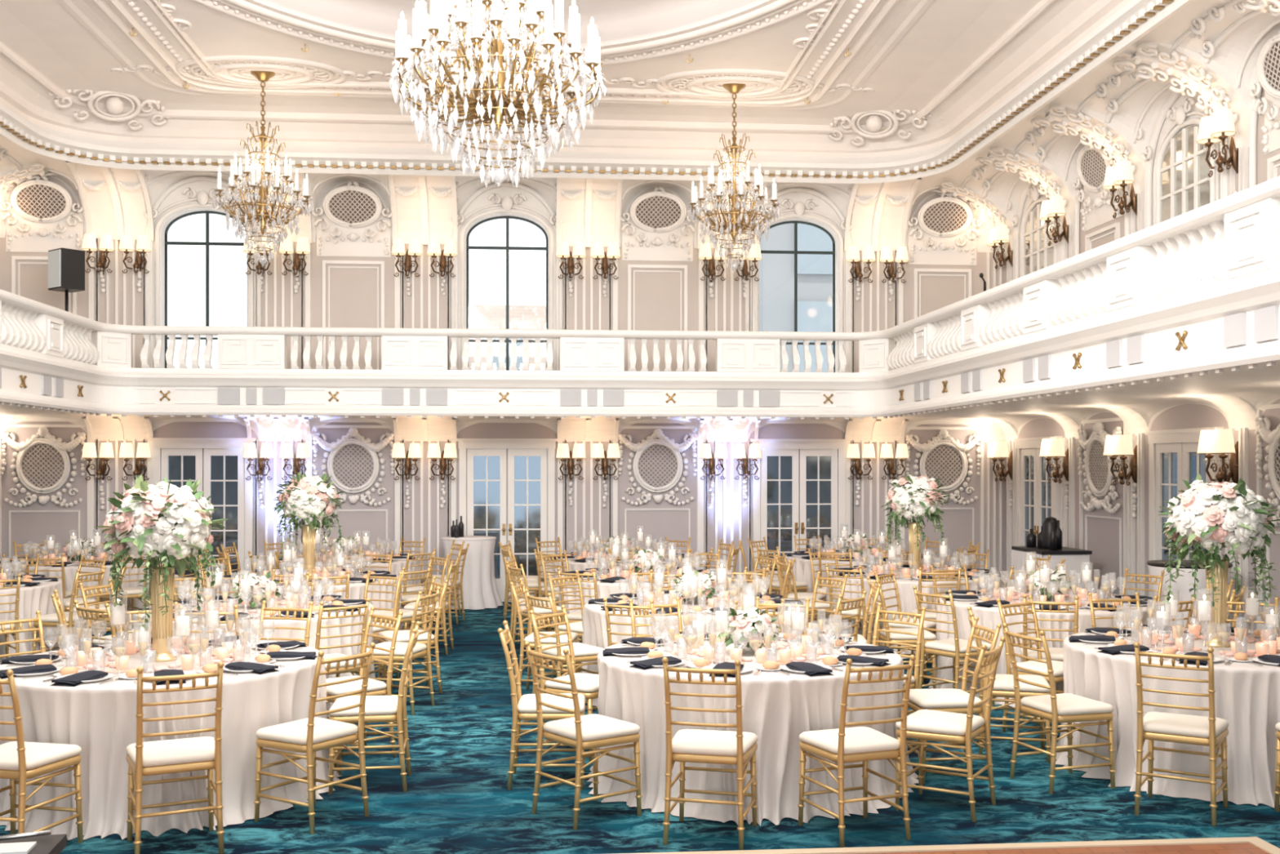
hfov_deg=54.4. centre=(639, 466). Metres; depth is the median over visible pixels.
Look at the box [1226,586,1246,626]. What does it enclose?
chair
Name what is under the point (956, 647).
chair
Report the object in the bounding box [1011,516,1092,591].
bar table
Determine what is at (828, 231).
window
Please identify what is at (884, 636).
chair
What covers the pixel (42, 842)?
table
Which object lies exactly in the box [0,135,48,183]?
wall
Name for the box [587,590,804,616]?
place settings
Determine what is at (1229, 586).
chair
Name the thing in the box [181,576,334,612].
glasses
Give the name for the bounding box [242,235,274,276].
wall sconce
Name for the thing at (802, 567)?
round banquet table
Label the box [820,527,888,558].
candle holders
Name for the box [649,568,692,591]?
chair
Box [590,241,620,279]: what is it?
wall sconce
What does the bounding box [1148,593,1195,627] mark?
chair
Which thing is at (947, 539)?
chair
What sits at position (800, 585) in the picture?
chair
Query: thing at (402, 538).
chair
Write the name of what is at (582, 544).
glasses
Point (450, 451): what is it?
wall sconce
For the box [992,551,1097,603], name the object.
candle holders
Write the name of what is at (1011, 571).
chair
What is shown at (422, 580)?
chair
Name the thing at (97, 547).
chair
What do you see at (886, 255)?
wall sconce
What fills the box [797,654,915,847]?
chair
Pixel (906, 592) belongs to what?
round banquet table
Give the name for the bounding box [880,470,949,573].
floral centerpiece
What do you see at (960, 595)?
place settings
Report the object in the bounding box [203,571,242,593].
chair
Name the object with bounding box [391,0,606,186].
crystal chandelier
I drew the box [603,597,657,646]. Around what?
chair
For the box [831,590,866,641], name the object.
chair
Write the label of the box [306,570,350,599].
chair
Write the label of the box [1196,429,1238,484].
wall sconce
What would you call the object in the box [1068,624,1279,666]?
place settings
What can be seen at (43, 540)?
chair
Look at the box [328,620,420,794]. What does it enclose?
chair
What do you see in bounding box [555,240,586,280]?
wall sconce
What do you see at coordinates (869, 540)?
chair
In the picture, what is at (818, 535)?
chair
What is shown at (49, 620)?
chair
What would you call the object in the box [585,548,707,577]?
glasses
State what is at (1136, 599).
chair
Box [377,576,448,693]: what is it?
chair
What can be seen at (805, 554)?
place settings
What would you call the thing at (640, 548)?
chair
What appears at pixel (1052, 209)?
wall sconce
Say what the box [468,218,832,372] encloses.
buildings
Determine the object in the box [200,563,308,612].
candle holders
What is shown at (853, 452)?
wall sconce
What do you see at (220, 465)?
door
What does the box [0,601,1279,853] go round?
floor
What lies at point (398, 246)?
wall sconce
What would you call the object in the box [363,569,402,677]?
chair
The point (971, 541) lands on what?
chair
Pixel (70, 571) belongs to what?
round banquet table
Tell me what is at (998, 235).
wall sconce
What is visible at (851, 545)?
floral centerpiece
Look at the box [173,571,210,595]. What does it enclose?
chair
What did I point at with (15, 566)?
glasses
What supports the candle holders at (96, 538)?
on the round banquet table at (70, 571)
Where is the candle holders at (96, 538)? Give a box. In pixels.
[39,528,114,563]
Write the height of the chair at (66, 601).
0.937 m
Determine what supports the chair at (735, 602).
on the floor at (457, 799)
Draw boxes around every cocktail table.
[438,515,502,609]
[1146,560,1232,628]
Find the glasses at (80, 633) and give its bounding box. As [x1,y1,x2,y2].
[43,608,275,676]
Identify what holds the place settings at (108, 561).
on the round banquet table at (70, 571)
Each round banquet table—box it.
[0,556,160,632]
[0,577,64,662]
[0,640,342,839]
[133,596,375,716]
[213,571,401,644]
[265,554,421,626]
[540,552,692,623]
[557,568,736,642]
[580,594,805,706]
[586,635,918,826]
[783,551,931,620]
[825,568,1004,658]
[928,589,1164,706]
[1055,627,1279,808]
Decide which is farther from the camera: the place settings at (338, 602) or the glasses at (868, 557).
the glasses at (868, 557)
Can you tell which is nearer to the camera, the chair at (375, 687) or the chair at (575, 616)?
the chair at (375, 687)
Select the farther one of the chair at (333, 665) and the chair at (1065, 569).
the chair at (1065, 569)
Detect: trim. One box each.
[0,0,1055,133]
[0,0,1194,183]
[0,148,56,193]
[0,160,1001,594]
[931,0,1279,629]
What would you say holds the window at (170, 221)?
in the wall at (353, 291)
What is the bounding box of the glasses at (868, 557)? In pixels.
[853,551,976,574]
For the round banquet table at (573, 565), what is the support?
on the floor at (457, 799)
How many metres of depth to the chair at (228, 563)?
13.37 m
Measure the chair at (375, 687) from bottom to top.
0.937 m
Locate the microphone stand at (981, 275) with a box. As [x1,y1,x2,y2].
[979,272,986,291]
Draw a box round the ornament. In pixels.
[35,0,943,146]
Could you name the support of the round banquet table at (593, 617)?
on the floor at (457, 799)
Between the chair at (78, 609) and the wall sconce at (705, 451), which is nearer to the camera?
the chair at (78, 609)
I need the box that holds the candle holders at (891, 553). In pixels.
[869,542,958,577]
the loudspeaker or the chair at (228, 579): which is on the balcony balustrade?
the loudspeaker
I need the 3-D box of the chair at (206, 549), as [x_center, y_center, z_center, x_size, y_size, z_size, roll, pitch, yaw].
[-5.598,1.403,15.383,0.503,0.937,0.432,0,0,-31]
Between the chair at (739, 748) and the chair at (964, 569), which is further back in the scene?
the chair at (964, 569)
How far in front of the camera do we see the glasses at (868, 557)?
12.79 m
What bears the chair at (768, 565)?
on the floor at (457, 799)
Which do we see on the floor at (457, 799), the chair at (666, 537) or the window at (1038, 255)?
the chair at (666, 537)
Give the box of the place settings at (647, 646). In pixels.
[602,631,894,677]
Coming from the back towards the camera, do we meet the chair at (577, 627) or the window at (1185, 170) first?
the window at (1185, 170)
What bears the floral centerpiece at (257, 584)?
on the round banquet table at (278, 633)
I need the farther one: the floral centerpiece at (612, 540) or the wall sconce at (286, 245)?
the wall sconce at (286, 245)
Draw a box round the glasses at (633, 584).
[618,570,769,609]
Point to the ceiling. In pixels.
(920, 47)
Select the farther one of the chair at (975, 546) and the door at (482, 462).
the door at (482, 462)
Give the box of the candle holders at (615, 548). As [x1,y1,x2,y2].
[608,537,683,578]
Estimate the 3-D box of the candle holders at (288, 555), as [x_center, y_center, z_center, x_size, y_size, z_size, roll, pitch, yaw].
[-3.312,0.929,12.525,0.769,0.380,0.841,0,0,33]
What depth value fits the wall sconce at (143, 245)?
16.67 m
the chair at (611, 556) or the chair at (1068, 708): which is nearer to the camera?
the chair at (1068, 708)
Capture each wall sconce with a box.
[81,233,114,275]
[81,442,114,480]
[118,234,151,273]
[118,442,151,480]
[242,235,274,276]
[242,442,274,479]
[279,236,310,277]
[279,443,310,479]
[391,238,422,278]
[391,443,422,479]
[426,239,457,279]
[426,443,457,479]
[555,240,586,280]
[555,443,586,479]
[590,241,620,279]
[591,443,620,479]
[697,243,728,282]
[698,443,727,479]
[732,244,762,281]
[733,443,761,479]
[846,245,875,284]
[846,444,875,479]
[880,245,909,283]
[880,444,909,479]
[986,224,1013,269]
[986,441,1012,481]
[1039,195,1068,246]
[1039,438,1068,483]
[1102,160,1137,217]
[1102,434,1137,485]
[1196,108,1238,177]
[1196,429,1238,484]
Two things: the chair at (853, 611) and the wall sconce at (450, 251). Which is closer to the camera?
the chair at (853, 611)
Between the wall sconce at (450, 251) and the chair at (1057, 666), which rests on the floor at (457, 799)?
the chair at (1057, 666)
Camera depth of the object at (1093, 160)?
13.83 m
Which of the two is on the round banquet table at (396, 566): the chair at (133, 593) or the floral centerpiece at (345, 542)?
the floral centerpiece at (345, 542)
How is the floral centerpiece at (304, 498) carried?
on the round banquet table at (356, 588)
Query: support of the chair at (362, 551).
on the floor at (457, 799)
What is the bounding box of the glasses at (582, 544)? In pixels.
[567,537,669,558]
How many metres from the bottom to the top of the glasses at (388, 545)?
0.240 m
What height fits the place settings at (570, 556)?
0.055 m
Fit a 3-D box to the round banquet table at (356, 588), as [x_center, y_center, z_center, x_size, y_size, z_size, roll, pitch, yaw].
[-3.319,1.492,12.528,1.993,0.744,2.012,0,0,-16]
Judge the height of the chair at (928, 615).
0.937 m
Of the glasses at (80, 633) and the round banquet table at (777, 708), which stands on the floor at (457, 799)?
the round banquet table at (777, 708)
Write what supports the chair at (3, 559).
on the floor at (457, 799)
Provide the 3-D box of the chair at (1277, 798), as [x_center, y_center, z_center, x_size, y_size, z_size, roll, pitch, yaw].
[3.669,1.403,6.538,0.432,0.937,0.503,0,0,-4]
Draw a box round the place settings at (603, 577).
[563,566,732,583]
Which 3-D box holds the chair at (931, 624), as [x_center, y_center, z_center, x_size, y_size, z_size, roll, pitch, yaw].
[2.413,1.403,11.191,0.503,0.937,0.432,0,0,34]
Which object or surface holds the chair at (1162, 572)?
on the floor at (457, 799)
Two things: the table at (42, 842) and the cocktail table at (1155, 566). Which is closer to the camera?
the table at (42, 842)
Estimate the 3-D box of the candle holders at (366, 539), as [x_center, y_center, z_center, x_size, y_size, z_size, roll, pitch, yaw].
[-3.572,0.929,15.096,0.823,0.380,0.785,0,0,1]
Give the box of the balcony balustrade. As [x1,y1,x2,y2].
[0,176,1279,419]
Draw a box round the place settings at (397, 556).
[274,551,415,564]
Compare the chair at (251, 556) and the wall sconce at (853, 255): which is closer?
the chair at (251, 556)
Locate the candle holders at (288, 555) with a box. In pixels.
[261,542,353,581]
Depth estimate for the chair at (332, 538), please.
16.54 m
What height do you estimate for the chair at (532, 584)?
0.937 m
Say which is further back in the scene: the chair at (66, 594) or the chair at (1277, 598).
the chair at (66, 594)
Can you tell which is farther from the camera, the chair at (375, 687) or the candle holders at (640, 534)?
the candle holders at (640, 534)
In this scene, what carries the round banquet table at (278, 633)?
on the floor at (457, 799)
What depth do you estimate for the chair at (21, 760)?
5.96 m
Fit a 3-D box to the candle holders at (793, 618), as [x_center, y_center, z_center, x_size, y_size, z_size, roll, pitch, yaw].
[0.644,0.929,7.468,0.787,0.380,0.820,0,0,10]
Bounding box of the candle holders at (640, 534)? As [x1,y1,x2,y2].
[580,528,651,559]
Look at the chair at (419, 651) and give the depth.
9.53 m
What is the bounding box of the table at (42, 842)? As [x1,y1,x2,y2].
[0,829,66,853]
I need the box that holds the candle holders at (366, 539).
[315,530,380,560]
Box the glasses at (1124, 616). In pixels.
[1113,598,1279,657]
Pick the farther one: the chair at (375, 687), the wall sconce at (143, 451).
the wall sconce at (143, 451)
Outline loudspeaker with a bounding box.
[48,247,84,311]
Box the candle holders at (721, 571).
[642,557,752,608]
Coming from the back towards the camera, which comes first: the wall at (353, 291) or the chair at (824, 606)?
the wall at (353, 291)
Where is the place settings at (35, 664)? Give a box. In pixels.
[0,635,316,686]
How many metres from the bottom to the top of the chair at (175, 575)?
0.937 m
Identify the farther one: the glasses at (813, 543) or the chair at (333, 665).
the glasses at (813, 543)
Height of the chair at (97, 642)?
0.937 m
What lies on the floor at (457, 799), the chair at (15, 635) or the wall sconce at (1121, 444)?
the chair at (15, 635)
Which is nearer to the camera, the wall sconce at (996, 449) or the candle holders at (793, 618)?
the candle holders at (793, 618)
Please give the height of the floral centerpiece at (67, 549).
0.316 m
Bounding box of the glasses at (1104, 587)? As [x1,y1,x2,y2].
[972,566,1126,603]
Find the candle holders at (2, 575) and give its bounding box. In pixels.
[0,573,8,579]
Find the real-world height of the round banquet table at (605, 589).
0.744 m
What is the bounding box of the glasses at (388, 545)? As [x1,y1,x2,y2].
[293,537,396,559]
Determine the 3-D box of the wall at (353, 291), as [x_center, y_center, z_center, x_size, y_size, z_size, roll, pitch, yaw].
[-1.804,-1.060,16.798,14.260,5.860,1.020,0,0,-5]
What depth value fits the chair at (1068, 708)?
7.23 m
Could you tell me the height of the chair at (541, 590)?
0.937 m
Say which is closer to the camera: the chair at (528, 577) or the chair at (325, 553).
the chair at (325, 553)
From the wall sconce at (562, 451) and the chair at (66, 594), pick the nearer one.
the chair at (66, 594)
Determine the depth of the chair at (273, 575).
11.33 m
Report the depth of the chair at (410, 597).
13.26 m
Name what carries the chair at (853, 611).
on the floor at (457, 799)
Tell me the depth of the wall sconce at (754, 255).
17.36 m
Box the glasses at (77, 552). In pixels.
[23,542,113,564]
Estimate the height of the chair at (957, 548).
0.937 m
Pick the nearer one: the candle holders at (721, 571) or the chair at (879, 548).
the candle holders at (721, 571)
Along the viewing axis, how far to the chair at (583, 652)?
9.40 m
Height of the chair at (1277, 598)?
0.937 m
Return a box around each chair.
[0,553,39,574]
[0,573,21,657]
[0,609,45,657]
[0,669,84,843]
[13,539,46,557]
[24,553,71,598]
[31,565,106,653]
[50,589,69,644]
[62,554,106,643]
[72,558,127,644]
[73,600,117,643]
[78,578,134,644]
[92,538,115,553]
[99,552,147,630]
[118,601,178,640]
[125,661,224,853]
[148,553,200,606]
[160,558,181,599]
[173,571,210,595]
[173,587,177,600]
[174,548,208,599]
[178,604,239,636]
[198,552,231,596]
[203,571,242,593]
[216,546,229,575]
[220,542,240,574]
[248,551,279,571]
[253,642,375,834]
[257,600,313,646]
[262,538,291,558]
[271,568,315,596]
[275,551,302,568]
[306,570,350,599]
[315,597,370,724]
[324,551,360,571]
[326,606,403,767]
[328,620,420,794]
[331,537,361,546]
[360,550,393,573]
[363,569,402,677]
[364,586,440,715]
[373,564,431,667]
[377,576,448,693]
[398,537,426,586]
[400,548,435,627]
[400,552,448,642]
[403,557,458,654]
[420,539,464,615]
[422,543,469,624]
[497,620,585,790]
[498,540,544,617]
[499,544,547,622]
[503,555,558,648]
[506,560,567,660]
[510,577,577,689]
[524,588,603,693]
[524,640,642,829]
[529,604,599,763]
[533,548,564,626]
[535,537,561,575]
[539,550,569,631]
[546,569,584,678]
[557,567,598,643]
[597,535,626,547]
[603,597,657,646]
[608,547,641,568]
[610,550,637,568]
[628,566,671,593]
[628,596,683,637]
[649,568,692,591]
[662,657,757,849]
[663,536,690,555]
[685,547,713,568]
[688,548,720,569]
[714,538,733,569]
[724,566,765,594]
[728,543,741,576]
[733,598,785,632]
[738,540,778,595]
[739,564,770,594]
[747,536,783,595]
[750,551,777,595]
[755,544,808,620]
[755,595,809,635]
[773,551,826,623]
[775,557,834,623]
[781,558,795,598]
[793,534,821,551]
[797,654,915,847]
[808,547,838,620]
[808,571,848,635]
[817,548,852,618]
[818,579,881,644]
[825,563,885,645]
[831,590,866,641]
[860,534,888,550]
[866,576,937,688]
[871,602,926,740]
[874,568,936,679]
[878,546,909,564]
[894,635,1005,822]
[899,548,932,564]
[906,616,1001,783]
[910,567,961,666]
[912,585,995,706]
[923,537,948,564]
[930,564,969,635]
[955,547,989,568]
[957,545,977,568]
[965,540,980,568]
[967,605,1051,763]
[995,595,1063,731]
[1002,622,1115,794]
[1007,564,1040,586]
[1020,594,1079,719]
[1023,552,1051,587]
[1024,564,1067,589]
[1057,558,1065,569]
[1088,591,1142,628]
[1121,568,1164,601]
[1133,641,1229,826]
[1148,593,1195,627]
[1200,579,1234,628]
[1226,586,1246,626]
[1226,596,1279,633]
[1273,721,1279,811]
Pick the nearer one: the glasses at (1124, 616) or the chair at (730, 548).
the glasses at (1124, 616)
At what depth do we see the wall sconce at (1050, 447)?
15.72 m
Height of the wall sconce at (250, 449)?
0.506 m
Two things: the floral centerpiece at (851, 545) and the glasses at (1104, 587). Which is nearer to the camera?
the glasses at (1104, 587)
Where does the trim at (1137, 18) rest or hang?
attached to the wall at (1233, 410)
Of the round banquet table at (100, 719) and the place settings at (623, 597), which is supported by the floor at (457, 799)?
the round banquet table at (100, 719)
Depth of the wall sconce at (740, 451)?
17.35 m
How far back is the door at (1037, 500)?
16.82 m
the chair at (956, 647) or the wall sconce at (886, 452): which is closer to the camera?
the chair at (956, 647)
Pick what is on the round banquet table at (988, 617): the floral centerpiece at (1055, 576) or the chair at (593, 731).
the floral centerpiece at (1055, 576)
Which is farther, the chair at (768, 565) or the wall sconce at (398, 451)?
the wall sconce at (398, 451)
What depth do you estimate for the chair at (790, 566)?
12.40 m
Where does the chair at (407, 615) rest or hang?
on the floor at (457, 799)
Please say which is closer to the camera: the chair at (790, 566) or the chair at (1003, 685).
the chair at (1003, 685)
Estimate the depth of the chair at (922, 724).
6.72 m
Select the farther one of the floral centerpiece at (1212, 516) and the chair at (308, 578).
the chair at (308, 578)
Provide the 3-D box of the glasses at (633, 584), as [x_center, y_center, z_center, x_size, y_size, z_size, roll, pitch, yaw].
[0.452,0.999,10.172,1.250,0.240,1.214,0,0,-15]
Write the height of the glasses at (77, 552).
0.240 m
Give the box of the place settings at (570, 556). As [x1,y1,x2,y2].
[550,551,687,563]
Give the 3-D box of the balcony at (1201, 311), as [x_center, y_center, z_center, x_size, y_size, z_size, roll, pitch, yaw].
[-0.986,-0.915,7.142,14.260,0.570,20.400,0,0,-5]
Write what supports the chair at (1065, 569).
on the floor at (457, 799)
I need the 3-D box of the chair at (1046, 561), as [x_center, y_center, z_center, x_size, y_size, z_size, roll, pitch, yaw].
[4.086,1.403,13.357,0.503,0.937,0.432,0,0,-13]
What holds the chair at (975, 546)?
on the floor at (457, 799)
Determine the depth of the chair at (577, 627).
10.99 m
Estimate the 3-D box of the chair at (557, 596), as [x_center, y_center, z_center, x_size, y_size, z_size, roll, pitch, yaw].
[-0.796,1.403,13.670,0.503,0.937,0.432,0,0,43]
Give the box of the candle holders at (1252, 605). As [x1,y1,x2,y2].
[1138,586,1279,655]
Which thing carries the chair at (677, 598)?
on the floor at (457, 799)
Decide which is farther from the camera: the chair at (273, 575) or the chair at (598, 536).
the chair at (598, 536)
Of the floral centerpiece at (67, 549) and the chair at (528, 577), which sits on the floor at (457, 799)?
the chair at (528, 577)
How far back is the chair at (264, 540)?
16.01 m
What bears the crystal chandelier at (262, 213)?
hanging from the ceiling
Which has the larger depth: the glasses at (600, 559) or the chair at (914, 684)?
the glasses at (600, 559)
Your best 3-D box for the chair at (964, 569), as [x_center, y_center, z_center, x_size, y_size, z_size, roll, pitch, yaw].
[3.023,1.403,11.664,0.432,0.937,0.503,0,0,-19]
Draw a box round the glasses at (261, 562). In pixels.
[243,551,373,576]
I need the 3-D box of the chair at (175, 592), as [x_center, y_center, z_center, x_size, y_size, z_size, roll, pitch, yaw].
[-4.276,1.403,11.749,0.503,0.937,0.432,0,0,-40]
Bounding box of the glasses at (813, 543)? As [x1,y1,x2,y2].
[808,537,906,559]
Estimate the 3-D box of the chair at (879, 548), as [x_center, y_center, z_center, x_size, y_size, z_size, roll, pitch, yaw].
[2.950,1.403,14.271,0.432,0.937,0.503,0,0,6]
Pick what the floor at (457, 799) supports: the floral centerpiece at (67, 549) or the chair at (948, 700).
the chair at (948, 700)
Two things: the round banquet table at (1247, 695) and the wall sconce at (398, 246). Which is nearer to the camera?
the round banquet table at (1247, 695)
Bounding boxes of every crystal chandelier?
[213,71,311,263]
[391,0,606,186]
[687,83,781,271]
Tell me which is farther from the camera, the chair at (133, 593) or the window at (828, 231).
the window at (828, 231)
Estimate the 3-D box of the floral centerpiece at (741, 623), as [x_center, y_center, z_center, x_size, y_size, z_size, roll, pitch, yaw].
[0.649,0.979,7.476,0.369,0.281,0.404,0,0,-36]
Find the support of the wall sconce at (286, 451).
attached to the wall at (353, 291)
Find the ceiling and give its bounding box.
[0,0,1132,157]
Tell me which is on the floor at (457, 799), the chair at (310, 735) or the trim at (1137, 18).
the chair at (310, 735)
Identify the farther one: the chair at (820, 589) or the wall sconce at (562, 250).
the wall sconce at (562, 250)
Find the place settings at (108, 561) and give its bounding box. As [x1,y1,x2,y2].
[0,552,157,566]
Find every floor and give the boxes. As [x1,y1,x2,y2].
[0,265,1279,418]
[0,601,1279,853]
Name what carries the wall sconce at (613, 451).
attached to the wall at (353, 291)
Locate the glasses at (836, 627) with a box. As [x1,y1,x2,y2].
[649,608,852,664]
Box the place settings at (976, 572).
[834,564,1001,581]
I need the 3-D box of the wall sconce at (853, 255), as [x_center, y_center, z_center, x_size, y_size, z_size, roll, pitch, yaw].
[3.111,-2.847,17.527,0.361,0.506,0.360,0,0,41]
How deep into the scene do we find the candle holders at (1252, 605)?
7.70 m
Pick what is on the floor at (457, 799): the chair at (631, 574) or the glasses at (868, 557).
the chair at (631, 574)
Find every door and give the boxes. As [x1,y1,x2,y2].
[149,437,256,600]
[456,438,557,601]
[749,439,848,595]
[1013,435,1062,546]
[1145,426,1223,597]
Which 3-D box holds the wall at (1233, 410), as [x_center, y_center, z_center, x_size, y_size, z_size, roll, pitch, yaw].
[5.411,-1.060,7.684,1.420,5.860,20.400,0,0,-5]
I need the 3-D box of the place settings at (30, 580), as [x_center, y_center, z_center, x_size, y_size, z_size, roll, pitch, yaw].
[-6.527,1.097,11.892,1.708,0.055,1.750,0,0,-5]
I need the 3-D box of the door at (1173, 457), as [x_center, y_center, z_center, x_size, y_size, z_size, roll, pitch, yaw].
[5.621,0.740,12.920,0.114,2.260,1.400,0,0,-5]
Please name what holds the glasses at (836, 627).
on the round banquet table at (777, 708)
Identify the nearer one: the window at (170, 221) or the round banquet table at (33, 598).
the round banquet table at (33, 598)
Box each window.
[160,208,244,368]
[466,213,548,370]
[760,218,838,372]
[1023,203,1053,275]
[1160,125,1209,290]
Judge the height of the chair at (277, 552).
0.937 m
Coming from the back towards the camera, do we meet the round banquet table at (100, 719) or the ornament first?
the ornament
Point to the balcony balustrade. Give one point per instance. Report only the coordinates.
(1138, 267)
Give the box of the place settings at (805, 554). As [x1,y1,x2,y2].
[786,549,924,561]
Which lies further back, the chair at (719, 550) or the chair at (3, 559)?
the chair at (719, 550)
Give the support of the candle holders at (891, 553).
on the round banquet table at (906, 592)
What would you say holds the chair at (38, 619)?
on the floor at (457, 799)
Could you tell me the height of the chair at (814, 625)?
0.937 m
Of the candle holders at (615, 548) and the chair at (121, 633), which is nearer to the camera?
the chair at (121, 633)
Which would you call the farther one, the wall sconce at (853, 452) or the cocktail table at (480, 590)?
the wall sconce at (853, 452)
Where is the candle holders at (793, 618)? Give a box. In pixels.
[680,584,813,662]
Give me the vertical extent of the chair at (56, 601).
0.937 m
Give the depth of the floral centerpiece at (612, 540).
15.25 m
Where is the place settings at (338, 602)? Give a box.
[137,593,366,621]
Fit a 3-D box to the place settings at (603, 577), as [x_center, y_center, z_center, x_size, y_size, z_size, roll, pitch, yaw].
[0.070,1.097,12.802,1.750,0.055,1.708,0,0,-27]
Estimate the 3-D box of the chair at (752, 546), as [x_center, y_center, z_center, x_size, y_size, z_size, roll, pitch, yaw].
[1.728,1.403,16.335,0.503,0.937,0.432,0,0,39]
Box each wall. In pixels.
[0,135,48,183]
[0,154,1005,589]
[938,0,1279,633]
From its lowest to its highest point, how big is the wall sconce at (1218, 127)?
0.567 m
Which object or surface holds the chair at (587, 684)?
on the floor at (457, 799)
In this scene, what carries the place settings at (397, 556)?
on the round banquet table at (396, 566)
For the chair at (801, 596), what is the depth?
13.38 m
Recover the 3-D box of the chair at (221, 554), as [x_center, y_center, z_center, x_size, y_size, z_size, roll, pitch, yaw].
[-4.635,1.403,14.477,0.503,0.937,0.432,0,0,-29]
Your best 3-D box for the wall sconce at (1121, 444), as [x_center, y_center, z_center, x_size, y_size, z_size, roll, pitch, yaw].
[5.372,-0.070,13.959,0.405,0.567,0.408,0,0,38]
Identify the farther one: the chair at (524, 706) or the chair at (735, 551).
the chair at (735, 551)
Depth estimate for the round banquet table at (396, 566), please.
14.57 m
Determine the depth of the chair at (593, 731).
6.61 m
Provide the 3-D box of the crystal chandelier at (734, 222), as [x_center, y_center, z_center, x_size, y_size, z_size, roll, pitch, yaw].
[1.133,-3.447,14.949,1.110,2.266,1.105,0,0,-5]
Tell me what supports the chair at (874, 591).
on the floor at (457, 799)
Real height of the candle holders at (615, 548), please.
0.380 m
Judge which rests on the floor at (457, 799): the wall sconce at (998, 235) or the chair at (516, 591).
the chair at (516, 591)
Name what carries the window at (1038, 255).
in the wall at (1233, 410)
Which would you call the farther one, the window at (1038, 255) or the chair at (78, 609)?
the window at (1038, 255)
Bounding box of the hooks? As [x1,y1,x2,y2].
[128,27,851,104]
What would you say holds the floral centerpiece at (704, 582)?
on the round banquet table at (593, 617)
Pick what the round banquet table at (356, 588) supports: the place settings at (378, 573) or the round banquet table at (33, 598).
the place settings at (378, 573)
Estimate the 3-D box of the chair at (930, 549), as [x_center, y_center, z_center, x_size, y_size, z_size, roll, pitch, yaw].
[3.076,1.403,14.396,0.432,0.937,0.503,0,0,-18]
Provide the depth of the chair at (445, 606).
12.39 m
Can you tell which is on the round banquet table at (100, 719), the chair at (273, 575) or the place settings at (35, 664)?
the place settings at (35, 664)
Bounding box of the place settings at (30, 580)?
[0,573,57,586]
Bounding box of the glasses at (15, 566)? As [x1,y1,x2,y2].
[0,555,27,579]
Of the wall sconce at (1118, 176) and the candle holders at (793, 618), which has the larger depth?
the wall sconce at (1118, 176)
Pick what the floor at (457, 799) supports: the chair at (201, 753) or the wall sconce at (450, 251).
the chair at (201, 753)
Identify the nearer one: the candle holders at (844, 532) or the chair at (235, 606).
the chair at (235, 606)
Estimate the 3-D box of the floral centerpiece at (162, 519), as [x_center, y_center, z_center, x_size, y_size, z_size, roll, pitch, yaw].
[-2.760,0.579,7.210,0.705,1.080,0.687,0,0,1]
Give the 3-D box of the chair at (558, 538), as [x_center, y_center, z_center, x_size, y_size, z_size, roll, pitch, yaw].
[-1.072,1.403,16.268,0.432,0.937,0.503,0,0,-40]
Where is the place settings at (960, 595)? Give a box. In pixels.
[942,586,1157,611]
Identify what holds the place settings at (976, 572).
on the round banquet table at (906, 592)
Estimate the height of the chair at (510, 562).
0.937 m
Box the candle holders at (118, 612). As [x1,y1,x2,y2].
[74,591,245,670]
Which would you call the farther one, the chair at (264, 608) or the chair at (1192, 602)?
the chair at (1192, 602)
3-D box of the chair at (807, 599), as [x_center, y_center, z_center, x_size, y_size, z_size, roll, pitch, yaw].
[0.958,1.403,8.691,0.432,0.937,0.503,0,0,16]
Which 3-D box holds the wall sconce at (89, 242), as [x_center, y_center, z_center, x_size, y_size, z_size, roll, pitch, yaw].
[-7.252,-2.847,16.649,0.361,0.506,0.360,0,0,41]
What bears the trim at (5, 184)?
attached to the wall at (24, 157)
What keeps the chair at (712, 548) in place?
on the floor at (457, 799)
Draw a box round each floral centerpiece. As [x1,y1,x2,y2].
[62,537,96,561]
[94,473,226,662]
[231,571,280,608]
[273,471,345,574]
[327,535,359,555]
[603,535,632,555]
[629,547,665,573]
[672,569,716,604]
[717,607,781,653]
[840,533,871,555]
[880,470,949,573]
[1026,566,1071,599]
[1158,473,1279,647]
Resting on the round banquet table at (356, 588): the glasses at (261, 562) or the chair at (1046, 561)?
the glasses at (261, 562)
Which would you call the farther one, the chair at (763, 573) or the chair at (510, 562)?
the chair at (510, 562)
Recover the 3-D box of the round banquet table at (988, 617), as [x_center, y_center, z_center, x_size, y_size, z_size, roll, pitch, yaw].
[3.457,1.492,10.489,2.045,0.744,1.996,0,0,-25]
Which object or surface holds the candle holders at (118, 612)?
on the round banquet table at (100, 719)
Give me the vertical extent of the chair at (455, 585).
0.937 m
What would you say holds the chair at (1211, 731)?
on the floor at (457, 799)
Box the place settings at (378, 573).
[222,568,396,585]
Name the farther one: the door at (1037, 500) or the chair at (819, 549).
the door at (1037, 500)
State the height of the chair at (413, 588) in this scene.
0.937 m
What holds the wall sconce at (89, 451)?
attached to the wall at (353, 291)

